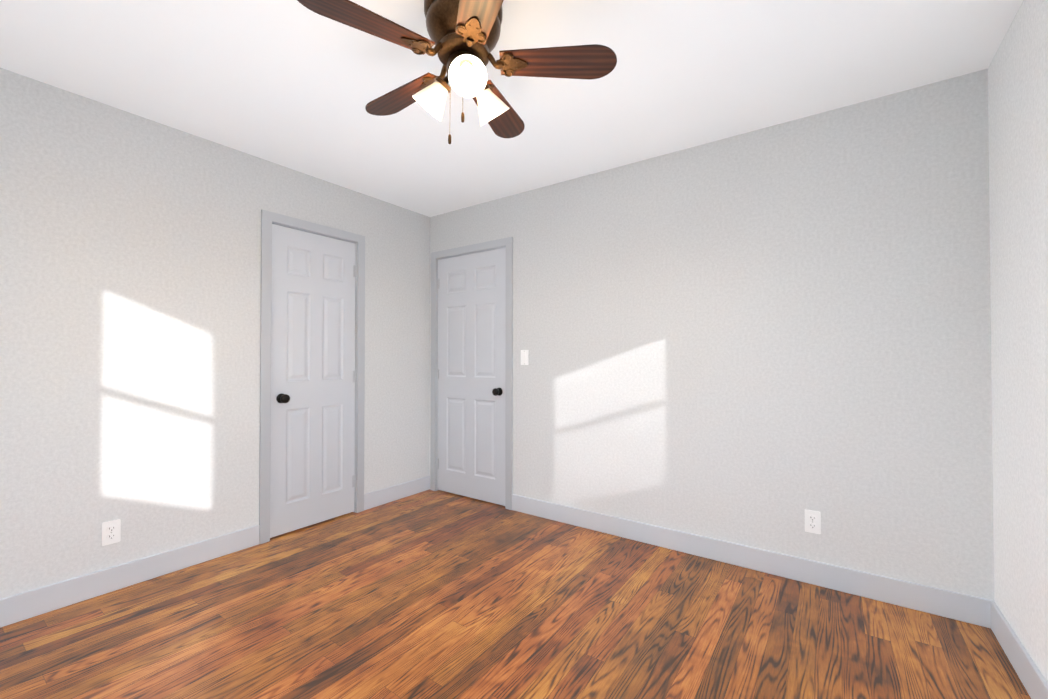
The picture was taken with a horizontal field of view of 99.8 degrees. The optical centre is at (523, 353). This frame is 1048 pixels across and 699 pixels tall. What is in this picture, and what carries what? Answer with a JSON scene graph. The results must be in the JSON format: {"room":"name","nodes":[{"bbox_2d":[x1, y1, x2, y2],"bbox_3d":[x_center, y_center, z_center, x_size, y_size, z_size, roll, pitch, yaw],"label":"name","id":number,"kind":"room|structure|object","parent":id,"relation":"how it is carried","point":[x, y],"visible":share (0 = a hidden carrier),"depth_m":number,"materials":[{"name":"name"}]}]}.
{"room":"empty bedroom","nodes":[
{"label":"empty bedroom","id":0,"kind":"room"},
{"bbox_2d":[0,68,429,598],"bbox_3d":[-1.857,-0.022,2.594,0.070,2.440,3.680,0,-1,35],"label":"wall","id":1,"kind":"structure","parent":0,"point":[130,264],"depth_m":2.33,"materials":[{"name":"grey paint"}]},
{"bbox_2d":[102,519,120,545],"bbox_3d":[-2.069,0.898,2.214,0.008,0.115,0.070,0,-1,35],"label":"outlet","id":2,"kind":"object","parent":1,"relation":"attached to","point":[111,532],"visible":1,"depth_m":2.21,"materials":[{"name":"white plastic"}]},
{"bbox_2d":[0,525,259,627],"bbox_3d":[-2.234,1.129,1.972,0.014,0.122,1.970,0,-1,35],"label":"baseboard","id":3,"kind":"structure","parent":1,"relation":"attached to","point":[35,602],"depth_m":2.22,"materials":[{"name":"grey paint"}]},
{"bbox_2d":[259,210,364,543],"bbox_3d":[-1.456,0.148,3.099,0.134,2.111,0.749,0,-1,35],"label":"door","id":4,"kind":"structure","parent":1,"relation":"in","point":[312,368],"depth_m":3.06,"materials":[{"name":"grey paint"}]},
{"bbox_2d":[364,476,429,509],"bbox_3d":[-1.037,1.149,3.666,0.014,0.122,0.678,0,-1,35],"label":"baseboard","id":5,"kind":"structure","parent":1,"relation":"attached to","point":[390,494],"depth_m":3.63,"materials":[{"name":"grey paint"}]},
{"bbox_2d":[0,0,1022,216],"bbox_3d":[-0.387,-1.315,1.570,3.810,0.120,3.680,0,-1,35],"label":"ceiling","id":6,"kind":"structure","parent":0,"point":[296,85],"depth_m":1.97,"materials":[{"name":"white paint"}]},
{"bbox_2d":[297,0,616,143],"bbox_3d":[-0.244,-0.983,1.573,0.985,0.542,1.023,0,-1,35],"label":"ceiling fan","id":7,"kind":"object","parent":6,"relation":"hanging from","point":[464,35],"visible":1,"depth_m":1.50,"materials":[{"name":"brown wood"}]},
{"bbox_2d":[0,489,1030,698],"bbox_3d":[-0.387,1.235,1.540,3.810,0.100,3.680,0,-1,35],"label":"floor","id":8,"kind":"structure","parent":0,"point":[431,594],"depth_m":1.90,"materials":[{"name":"brown wood"}]},
{"bbox_2d":[429,69,993,599],"bbox_3d":[0.615,-0.018,2.971,3.530,2.440,0.070,0,-1,35],"label":"wall","id":9,"kind":"structure","parent":0,"point":[763,337],"depth_m":2.38,"materials":[{"name":"grey paint"}]},
{"bbox_2d":[430,237,512,509],"bbox_3d":[-0.453,0.155,3.682,0.901,2.111,0.134,0,-1,35],"label":"door","id":10,"kind":"structure","parent":9,"relation":"in","point":[471,448],"depth_m":3.66,"materials":[{"name":"grey paint"}]},
{"bbox_2d":[521,350,528,364],"bbox_3d":[0.003,0.032,3.352,0.070,0.115,0.012,0,-1,35],"label":"light switch","id":11,"kind":"object","parent":9,"relation":"attached to","point":[524,357],"visible":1,"depth_m":3.35,"materials":[{"name":"white plastic"}]},
{"bbox_2d":[512,494,994,627],"bbox_3d":[0.971,1.137,2.653,2.596,0.122,0.014,0,-1,35],"label":"baseboard","id":12,"kind":"structure","parent":9,"relation":"attached to","point":[967,608],"depth_m":2.35,"materials":[{"name":"grey paint"}]},
{"bbox_2d":[805,509,820,533],"bbox_3d":[1.496,0.874,2.289,0.070,0.115,0.008,0,-1,35],"label":"outlet","id":13,"kind":"object","parent":9,"relation":"attached to","point":[812,521],"visible":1,"depth_m":2.29,"materials":[{"name":"white plastic"}]},
{"bbox_2d":[988,0,1047,682],"bbox_3d":[1.111,-0.047,0.495,0.140,2.440,3.680,0,-1,35],"label":"wall","id":14,"kind":"structure","parent":0,"point":[1018,129],"depth_m":1.61,"materials":[{"name":"grey paint"}]},
{"bbox_2d":[991,601,1047,698],"bbox_3d":[1.043,1.112,0.520,0.014,0.122,3.384,0,-1,35],"label":"baseboard","id":15,"kind":"structure","parent":14,"relation":"attached to","point":[1031,677],"depth_m":1.61,"materials":[{"name":"grey paint"}]}
]}

